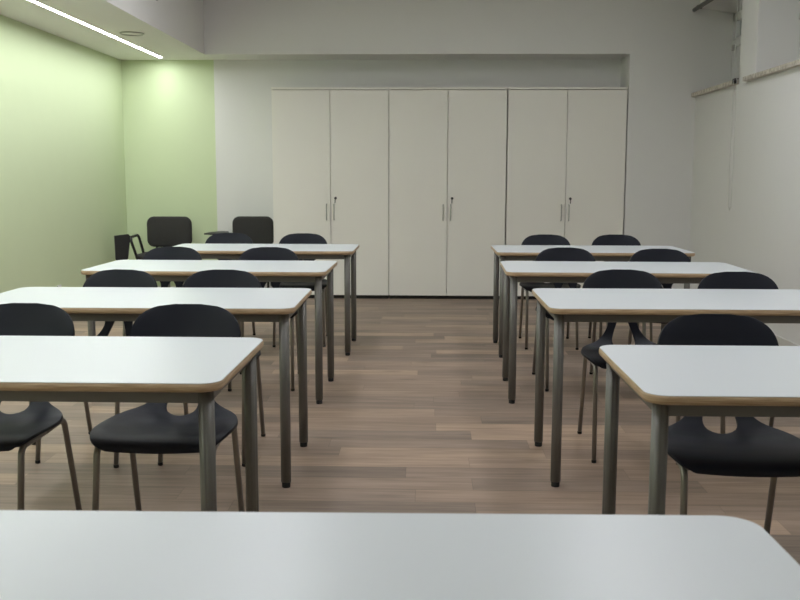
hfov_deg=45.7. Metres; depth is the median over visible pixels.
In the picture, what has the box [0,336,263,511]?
desk
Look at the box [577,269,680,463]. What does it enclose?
chair
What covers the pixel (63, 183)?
wall
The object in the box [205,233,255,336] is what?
chair
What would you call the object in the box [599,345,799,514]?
desk
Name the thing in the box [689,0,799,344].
wall
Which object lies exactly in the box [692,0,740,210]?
window blind
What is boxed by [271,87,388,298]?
storage cabinet
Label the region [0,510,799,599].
desk
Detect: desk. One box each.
[0,287,311,487]
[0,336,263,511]
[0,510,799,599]
[81,260,336,403]
[168,243,358,355]
[491,245,694,357]
[500,261,755,403]
[532,288,799,486]
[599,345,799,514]
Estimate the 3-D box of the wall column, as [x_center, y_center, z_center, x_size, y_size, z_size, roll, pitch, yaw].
[2.942,-1.667,9.804,1.268,3.320,0.460,0,7,2]
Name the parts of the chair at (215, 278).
leg, leg, backrest, leg, leg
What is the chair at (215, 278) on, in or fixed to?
on the floor
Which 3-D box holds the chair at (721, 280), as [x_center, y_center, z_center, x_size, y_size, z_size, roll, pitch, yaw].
[1.605,0.304,4.347,0.453,0.821,0.539,0,7,2]
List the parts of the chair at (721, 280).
leg, backrest, leg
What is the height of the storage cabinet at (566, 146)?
2.165 m
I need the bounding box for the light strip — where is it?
[30,0,161,57]
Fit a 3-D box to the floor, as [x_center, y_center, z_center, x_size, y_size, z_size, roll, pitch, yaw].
[0.013,0.815,3.966,6.755,0.100,13.250,0,7,2]
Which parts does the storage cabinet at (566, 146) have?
door, panel, door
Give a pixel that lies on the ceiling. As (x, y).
(172, 29)
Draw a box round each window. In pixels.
[730,10,741,80]
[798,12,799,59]
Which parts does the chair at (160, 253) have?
leg, backrest, seat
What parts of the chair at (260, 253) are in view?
backrest, seat, leg, leg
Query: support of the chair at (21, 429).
on the floor
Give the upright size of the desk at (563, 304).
0.750 m
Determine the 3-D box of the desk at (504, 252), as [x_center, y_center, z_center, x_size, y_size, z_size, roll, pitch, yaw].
[1.369,0.000,6.945,1.375,0.750,0.700,0,7,2]
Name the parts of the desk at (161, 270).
leg, leg, leg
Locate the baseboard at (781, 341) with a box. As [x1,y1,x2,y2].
[775,334,799,345]
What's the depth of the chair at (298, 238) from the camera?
7.47 m
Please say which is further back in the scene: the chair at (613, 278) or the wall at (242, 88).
the wall at (242, 88)
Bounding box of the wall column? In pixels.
[620,0,734,288]
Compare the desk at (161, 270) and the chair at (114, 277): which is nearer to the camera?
the chair at (114, 277)
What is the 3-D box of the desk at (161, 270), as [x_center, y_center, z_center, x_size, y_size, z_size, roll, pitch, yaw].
[-1.084,0.169,5.614,1.375,0.750,0.700,0,7,2]
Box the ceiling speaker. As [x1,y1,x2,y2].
[119,31,143,35]
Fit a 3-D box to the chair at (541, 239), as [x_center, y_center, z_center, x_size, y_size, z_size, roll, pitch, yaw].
[1.132,-0.073,7.228,0.453,0.821,0.539,0,7,2]
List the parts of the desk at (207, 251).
leg, leg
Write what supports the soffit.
attached to the wall at (242, 88)
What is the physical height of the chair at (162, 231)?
0.839 m
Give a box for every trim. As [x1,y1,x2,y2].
[691,80,738,96]
[743,59,799,80]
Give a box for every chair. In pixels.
[0,303,81,510]
[35,269,157,467]
[90,304,244,511]
[114,216,191,259]
[123,247,201,335]
[158,269,265,466]
[204,216,273,287]
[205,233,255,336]
[228,247,298,390]
[270,233,326,346]
[519,234,580,349]
[532,247,607,391]
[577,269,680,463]
[588,234,652,341]
[628,249,690,344]
[657,314,799,534]
[697,272,777,433]
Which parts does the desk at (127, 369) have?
leg, leg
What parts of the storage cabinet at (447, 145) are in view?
door, panel, door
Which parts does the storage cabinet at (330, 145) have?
door, panel, door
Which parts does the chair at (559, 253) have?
leg, leg, seat, backrest, leg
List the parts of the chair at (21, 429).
seat, leg, backrest, leg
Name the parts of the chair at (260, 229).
backrest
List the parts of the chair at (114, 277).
leg, leg, seat, leg, backrest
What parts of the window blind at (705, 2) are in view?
rail, pull cord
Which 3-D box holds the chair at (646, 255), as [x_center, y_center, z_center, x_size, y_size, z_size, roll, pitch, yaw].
[1.628,0.116,5.785,0.453,0.821,0.539,0,7,2]
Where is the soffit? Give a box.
[203,0,631,59]
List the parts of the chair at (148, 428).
leg, leg, seat, backrest, leg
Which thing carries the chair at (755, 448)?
on the floor
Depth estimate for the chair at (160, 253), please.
6.07 m
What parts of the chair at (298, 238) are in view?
leg, seat, backrest, leg, leg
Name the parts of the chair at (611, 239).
leg, leg, backrest, leg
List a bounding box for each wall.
[0,15,127,292]
[121,59,620,286]
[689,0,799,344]
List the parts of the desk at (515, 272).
leg, leg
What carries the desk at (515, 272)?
on the floor
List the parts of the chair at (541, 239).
leg, leg, backrest, seat, leg, leg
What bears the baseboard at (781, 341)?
attached to the wall at (760, 232)
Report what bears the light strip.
attached to the ceiling
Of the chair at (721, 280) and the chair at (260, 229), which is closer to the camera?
the chair at (721, 280)
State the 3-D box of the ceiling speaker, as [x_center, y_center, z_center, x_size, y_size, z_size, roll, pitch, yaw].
[-2.315,-2.299,8.188,0.210,0.009,0.210,0,7,2]
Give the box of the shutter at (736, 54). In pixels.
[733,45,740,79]
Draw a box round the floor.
[0,298,799,564]
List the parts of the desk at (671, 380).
leg, leg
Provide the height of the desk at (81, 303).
0.750 m
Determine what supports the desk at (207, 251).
on the floor
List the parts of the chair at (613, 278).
leg, leg, seat, backrest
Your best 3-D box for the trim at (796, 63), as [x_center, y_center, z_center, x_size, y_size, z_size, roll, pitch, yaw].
[3.025,-1.665,6.513,0.381,0.037,2.920,0,7,2]
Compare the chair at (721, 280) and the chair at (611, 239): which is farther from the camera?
the chair at (611, 239)
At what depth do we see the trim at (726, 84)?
8.81 m
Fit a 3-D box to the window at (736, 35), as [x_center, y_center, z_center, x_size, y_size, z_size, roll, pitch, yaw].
[3.298,-2.360,8.799,0.095,0.784,1.328,0,7,2]
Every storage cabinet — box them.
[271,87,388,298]
[389,87,506,298]
[505,87,627,298]
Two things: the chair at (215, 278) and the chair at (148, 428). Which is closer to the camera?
the chair at (148, 428)
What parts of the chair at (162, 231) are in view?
armrest, seat, backrest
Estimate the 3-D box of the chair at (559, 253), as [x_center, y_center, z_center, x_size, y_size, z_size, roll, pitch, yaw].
[1.059,0.104,5.871,0.453,0.821,0.539,0,7,-1]
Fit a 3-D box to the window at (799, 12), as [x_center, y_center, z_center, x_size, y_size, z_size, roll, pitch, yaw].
[3.227,-2.048,6.416,0.095,0.784,2.640,0,7,2]
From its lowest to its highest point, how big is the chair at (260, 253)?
0.821 m
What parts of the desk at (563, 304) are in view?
leg, leg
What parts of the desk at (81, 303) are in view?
leg, leg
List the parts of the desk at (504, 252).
leg, leg, leg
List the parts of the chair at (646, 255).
leg, leg, backrest, seat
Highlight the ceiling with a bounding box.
[0,0,213,59]
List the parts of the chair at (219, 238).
backrest, leg, leg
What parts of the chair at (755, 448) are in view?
leg, backrest, seat, leg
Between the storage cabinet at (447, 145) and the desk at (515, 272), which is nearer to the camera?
the desk at (515, 272)

